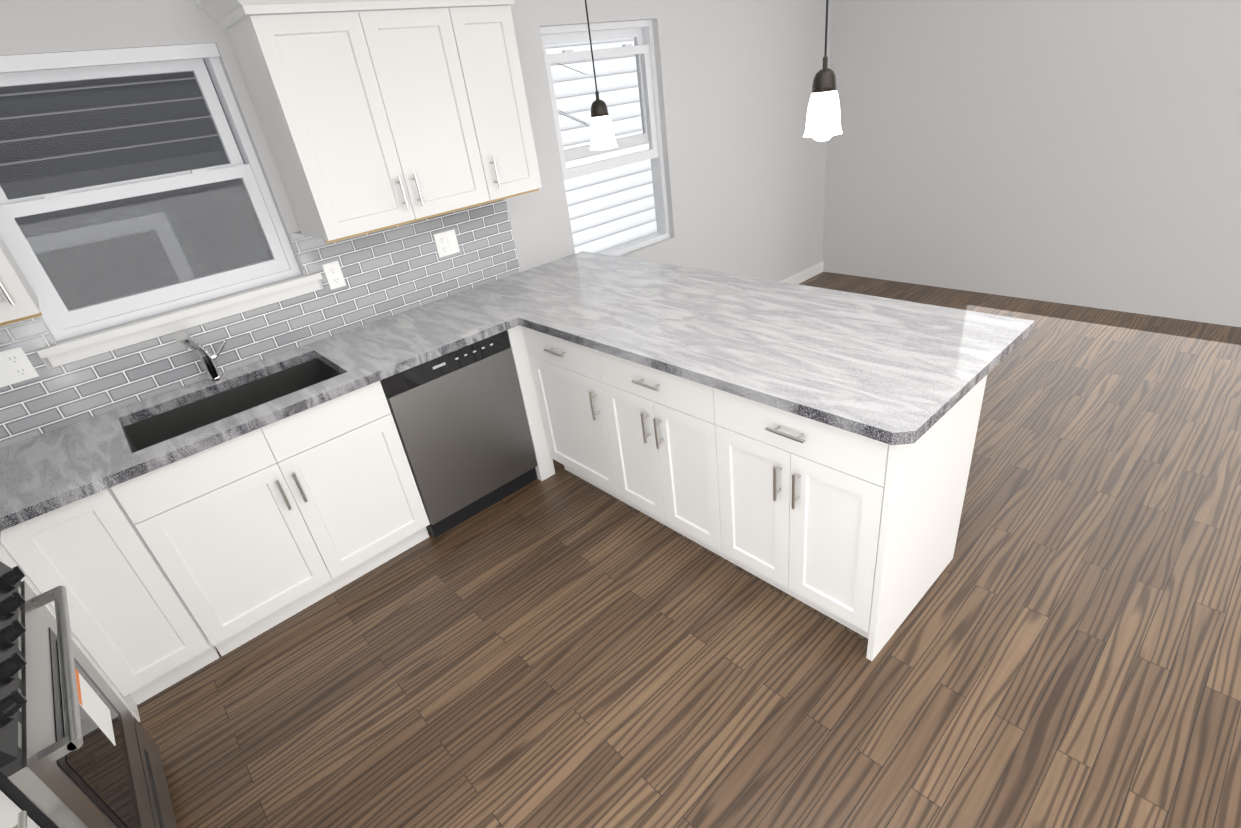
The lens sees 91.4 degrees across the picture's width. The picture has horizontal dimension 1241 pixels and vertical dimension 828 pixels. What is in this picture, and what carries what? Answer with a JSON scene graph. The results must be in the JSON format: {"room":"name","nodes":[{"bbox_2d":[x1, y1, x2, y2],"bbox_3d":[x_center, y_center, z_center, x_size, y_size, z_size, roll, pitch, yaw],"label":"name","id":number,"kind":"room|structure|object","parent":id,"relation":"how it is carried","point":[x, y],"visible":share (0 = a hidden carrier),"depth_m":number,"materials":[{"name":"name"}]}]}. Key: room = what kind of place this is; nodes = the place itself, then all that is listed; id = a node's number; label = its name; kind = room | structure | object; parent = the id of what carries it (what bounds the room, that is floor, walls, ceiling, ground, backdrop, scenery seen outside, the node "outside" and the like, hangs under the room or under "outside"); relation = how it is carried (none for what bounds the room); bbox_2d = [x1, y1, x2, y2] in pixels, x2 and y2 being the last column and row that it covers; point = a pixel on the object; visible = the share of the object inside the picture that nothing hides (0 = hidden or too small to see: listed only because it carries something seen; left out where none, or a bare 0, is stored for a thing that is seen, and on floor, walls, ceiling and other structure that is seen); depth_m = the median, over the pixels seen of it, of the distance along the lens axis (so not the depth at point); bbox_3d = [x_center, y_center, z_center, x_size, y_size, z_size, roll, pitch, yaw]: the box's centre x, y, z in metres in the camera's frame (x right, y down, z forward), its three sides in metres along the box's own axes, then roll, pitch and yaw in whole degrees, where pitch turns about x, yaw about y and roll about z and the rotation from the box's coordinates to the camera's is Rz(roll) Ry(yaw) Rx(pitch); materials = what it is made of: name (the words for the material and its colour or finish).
{"room":"kitchen","nodes":[
{"label":"kitchen","id":0,"kind":"room"},
{"bbox_2d":[0,0,831,441],"bbox_3d":[-0.556,-1.159,3.456,6.500,2.430,0.150,-29,35,-34],"label":"wall","id":1,"kind":"structure","parent":0,"point":[744,164],"depth_m":4.06,"materials":[{"name":"grey paint"}]},
{"bbox_2d":[0,235,41,325],"bbox_3d":[-2.112,-0.611,1.734,0.366,0.775,0.376,-29,35,-34],"label":"upper cabinet","id":2,"kind":"object","parent":1,"relation":"attached to","point":[19,300],"visible":1,"depth_m":1.87,"materials":[{"name":"white wood"}]},
{"bbox_2d":[0,43,322,367],"bbox_3d":[-1.825,-0.811,2.304,1.013,0.974,0.170,-29,35,-34],"label":"window","id":3,"kind":"structure","parent":1,"relation":"in","point":[61,320],"depth_m":2.34,"materials":[{"name":"white plastic"}]},
{"bbox_2d":[0,199,519,447],"bbox_3d":[-1.672,-0.423,2.535,2.940,0.481,0.008,-29,35,-34],"label":"backsplash","id":4,"kind":"structure","parent":1,"relation":"attached to","point":[389,272],"depth_m":2.71,"materials":[{"name":"grey tile"}]},
{"bbox_2d":[0,347,38,387],"bbox_3d":[-2.162,-0.164,2.142,0.118,0.116,0.010,-29,35,-34],"label":"electrical outlet","id":5,"kind":"object","parent":4,"relation":"attached to","point":[16,365],"visible":1,"depth_m":2.15,"materials":[{"name":"white plastic"}]},
{"bbox_2d":[322,261,345,289],"bbox_3d":[-1.316,-0.638,2.787,0.072,0.116,0.008,-29,35,-34],"label":"electrical outlet","id":6,"kind":"object","parent":4,"relation":"attached to","point":[334,275],"visible":1,"depth_m":2.78,"materials":[{"name":"white plastic"}]},
{"bbox_2d":[433,229,459,257],"bbox_3d":[-0.891,-0.876,3.110,0.118,0.116,0.010,-29,35,-34],"label":"electrical outlet","id":7,"kind":"object","parent":4,"relation":"attached to","point":[446,242],"visible":1,"depth_m":3.11,"materials":[{"name":"white plastic"}]},
{"bbox_2d":[226,8,489,243],"bbox_3d":[-1.036,-1.213,2.554,0.763,0.775,0.376,-29,35,-34],"label":"upper cabinet","id":8,"kind":"object","parent":1,"relation":"attached to","point":[366,120],"visible":1,"depth_m":2.41,"materials":[{"name":"white painted wood"},{"name":"raw plywood"},{"name":"brushed metal"}]},
{"bbox_2d":[195,0,514,29],"bbox_3d":[-0.970,-1.649,2.423,1.205,0.089,0.411,-29,35,-34],"label":"crown molding","id":9,"kind":"structure","parent":8,"relation":"attached to","point":[225,14],"depth_m":2.19,"materials":[{"name":"white wood"}]},
{"bbox_2d":[448,5,541,202],"bbox_3d":[-0.647,-1.431,2.851,0.303,0.775,0.376,-29,35,-34],"label":"upper cabinet","id":10,"kind":"object","parent":1,"relation":"attached to","point":[486,45],"visible":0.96,"depth_m":2.73,"materials":[{"name":"white painted wood"},{"name":"raw plywood"},{"name":"brushed metal"}]},
{"bbox_2d":[540,20,669,255],"bbox_3d":[-0.081,-1.646,3.749,0.880,1.300,0.090,-29,35,-34],"label":"window","id":11,"kind":"structure","parent":1,"relation":"in","point":[642,50],"depth_m":3.70,"materials":[{"name":"white plastic"}]},
{"bbox_2d":[780,261,823,283],"bbox_3d":[0.895,-0.825,4.913,2.750,0.100,0.013,-29,35,-34],"label":"baseboard","id":12,"kind":"structure","parent":1,"relation":"attached to","point":[806,274],"depth_m":5.51,"materials":[{"name":"white wood"}]},
{"bbox_2d":[137,272,1240,827],"bbox_3d":[1.881,0.897,1.768,6.500,0.120,6.900,-29,35,-34],"label":"floor","id":13,"kind":"structure","parent":0,"point":[565,648],"depth_m":2.10,"materials":[{"name":"brown wood"}]},
{"bbox_2d":[0,523,7,535],"bbox_3d":[-1.964,0.488,1.501,0.639,0.038,0.196,-29,35,-34],"label":"countertop","id":14,"kind":"structure","parent":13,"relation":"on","point":[2,527],"depth_m":1.77,"materials":[{"name":"stone"}]},
{"bbox_2d":[0,790,65,827],"bbox_3d":[-1.210,1.168,1.027,0.650,0.870,0.325,-29,35,-34],"label":"base cabinet","id":15,"kind":"object","parent":13,"relation":"on","point":[13,815],"visible":1,"depth_m":1.11,"materials":[{"name":"white wood"}]},
{"bbox_2d":[0,548,123,702],"bbox_3d":[-1.926,0.884,1.724,0.612,0.870,0.220,-29,35,-34],"label":"base cabinet","id":16,"kind":"object","parent":13,"relation":"on","point":[5,559],"visible":0.02,"depth_m":1.85,"materials":[{"name":"white wood"}]},
{"bbox_2d":[0,561,177,827],"bbox_3d":[-1.571,0.860,1.343,0.723,1.190,0.758,-29,35,-34],"label":"range","id":17,"kind":"object","parent":13,"relation":"on","point":[79,747],"visible":1,"depth_m":1.43,"materials":[{"name":"silver metal"}]},
{"bbox_2d":[0,488,219,704],"bbox_3d":[-1.897,0.579,2.271,0.278,0.870,0.612,-29,35,-34],"label":"base cabinet","id":18,"kind":"object","parent":13,"relation":"on","point":[138,632],"visible":0.79,"depth_m":2.04,"materials":[{"name":"white wood"}]},
{"bbox_2d":[111,381,429,655],"bbox_3d":[-1.446,0.339,2.592,0.914,0.870,0.650,-29,35,-34],"label":"base cabinet","id":19,"kind":"object","parent":13,"relation":"on","point":[246,538],"visible":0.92,"depth_m":2.34,"materials":[{"name":"white wood"}]},
{"bbox_2d":[0,251,651,527],"bbox_3d":[-1.239,-0.109,2.619,3.414,0.248,0.646,-29,35,-34],"label":"countertop","id":20,"kind":"structure","parent":19,"relation":"on","point":[44,473],"depth_m":2.46,"materials":[{"name":"stone"}]},
{"bbox_2d":[175,331,226,382],"bbox_3d":[-1.666,-0.245,2.450,0.168,0.252,0.146,-29,35,-34],"label":"faucet","id":21,"kind":"object","parent":20,"relation":"on","point":[206,358],"visible":1,"depth_m":2.47,"materials":[{"name":"silver metal"}]},
{"bbox_2d":[0,325,554,721],"bbox_3d":[-1.521,0.374,2.547,2.532,0.870,0.634,-29,35,-34],"label":"cabinet filler","id":22,"kind":"object","parent":13,"relation":"on","point":[544,468],"visible":0.18,"depth_m":2.94,"materials":[{"name":"white wood"}]},
{"bbox_2d":[380,330,537,537],"bbox_3d":[-0.894,0.022,3.028,0.609,0.868,0.601,-29,35,-34],"label":"dishwasher","id":23,"kind":"object","parent":13,"relation":"on","point":[460,420],"visible":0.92,"depth_m":2.79,"materials":[{"name":"silver metal"}]},
{"bbox_2d":[522,326,632,506],"bbox_3d":[-0.020,-0.090,3.009,0.650,0.870,0.531,-29,35,-34],"label":"base cabinet","id":24,"kind":"object","parent":13,"relation":"on","point":[567,382],"visible":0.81,"depth_m":2.82,"materials":[{"name":"white wood"}]},
{"bbox_2d":[597,350,734,563],"bbox_3d":[0.366,0.070,2.619,0.650,0.870,0.608,-29,35,-34],"label":"base cabinet","id":25,"kind":"object","parent":13,"relation":"on","point":[662,429],"visible":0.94,"depth_m":2.41,"materials":[{"name":"white wood"}]},
{"bbox_2d":[516,262,1034,444],"bbox_3d":[0.480,-0.361,2.421,0.930,0.038,1.770,-29,35,-34],"label":"countertop","id":26,"kind":"structure","parent":25,"relation":"on","point":[888,371],"depth_m":2.15,"materials":[{"name":"stone"}]},
{"bbox_2d":[713,388,888,637],"bbox_3d":[0.779,0.242,2.204,0.650,0.870,0.608,-29,35,-34],"label":"base cabinet","id":27,"kind":"object","parent":13,"relation":"on","point":[801,500],"visible":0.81,"depth_m":1.99,"materials":[{"name":"white wood"}]},
{"bbox_2d":[866,375,986,660],"bbox_3d":[0.218,-0.014,2.810,0.642,0.870,2.381,-29,35,-34],"label":"cabinet end panel","id":28,"kind":"object","parent":13,"relation":"on","point":[927,474],"visible":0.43,"depth_m":1.96,"materials":[{"name":"white wood"}]},
{"bbox_2d":[822,0,1240,326],"bbox_3d":[4.033,-1.502,2.915,0.150,2.430,6.600,-29,35,-34],"label":"wall","id":29,"kind":"structure","parent":0,"point":[1086,153],"depth_m":4.11,"materials":[{"name":"grey paint"}]},
{"bbox_3d":[1.571,-1.319,0.547,6.500,0.120,6.900,-29,35,-34],"label":"ceiling","id":30,"kind":"structure","parent":0,"visible":0},
{"bbox_2d":[585,0,616,149],"bbox_3d":[-0.120,-1.450,2.240,0.132,0.864,0.132,-29,35,-34],"label":"pendant light","id":31,"kind":"object","parent":30,"relation":"hanging from","point":[602,133],"visible":1,"depth_m":2.38,"materials":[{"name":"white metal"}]},
{"bbox_2d":[803,0,841,137],"bbox_3d":[0.559,-1.214,1.627,0.132,0.852,0.132,-29,35,-34],"label":"pendant light","id":32,"kind":"object","parent":30,"relation":"hanging from","point":[823,116],"visible":1,"depth_m":1.76,"materials":[{"name":"dark bronze"},{"name":"frosted white glass"}]},
{"label":"outside","id":33,"kind":"structure","parent":0,"visible":0},
{"bbox_2d":[0,59,272,309],"bbox_3d":[-3.086,-1.267,3.176,3.500,4.500,0.150,-29,35,-34],"label":"house","id":34,"kind":"structure","parent":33,"point":[86,258],"depth_m":3.40,"materials":[{"name":"grey paint"}]},
{"bbox_2d":[545,37,656,253],"bbox_3d":[-0.166,-2.587,4.831,3.550,4.500,0.503,-29,35,-34],"label":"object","id":35,"kind":"structure","parent":33,"point":[611,208],"depth_m":5.23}
]}

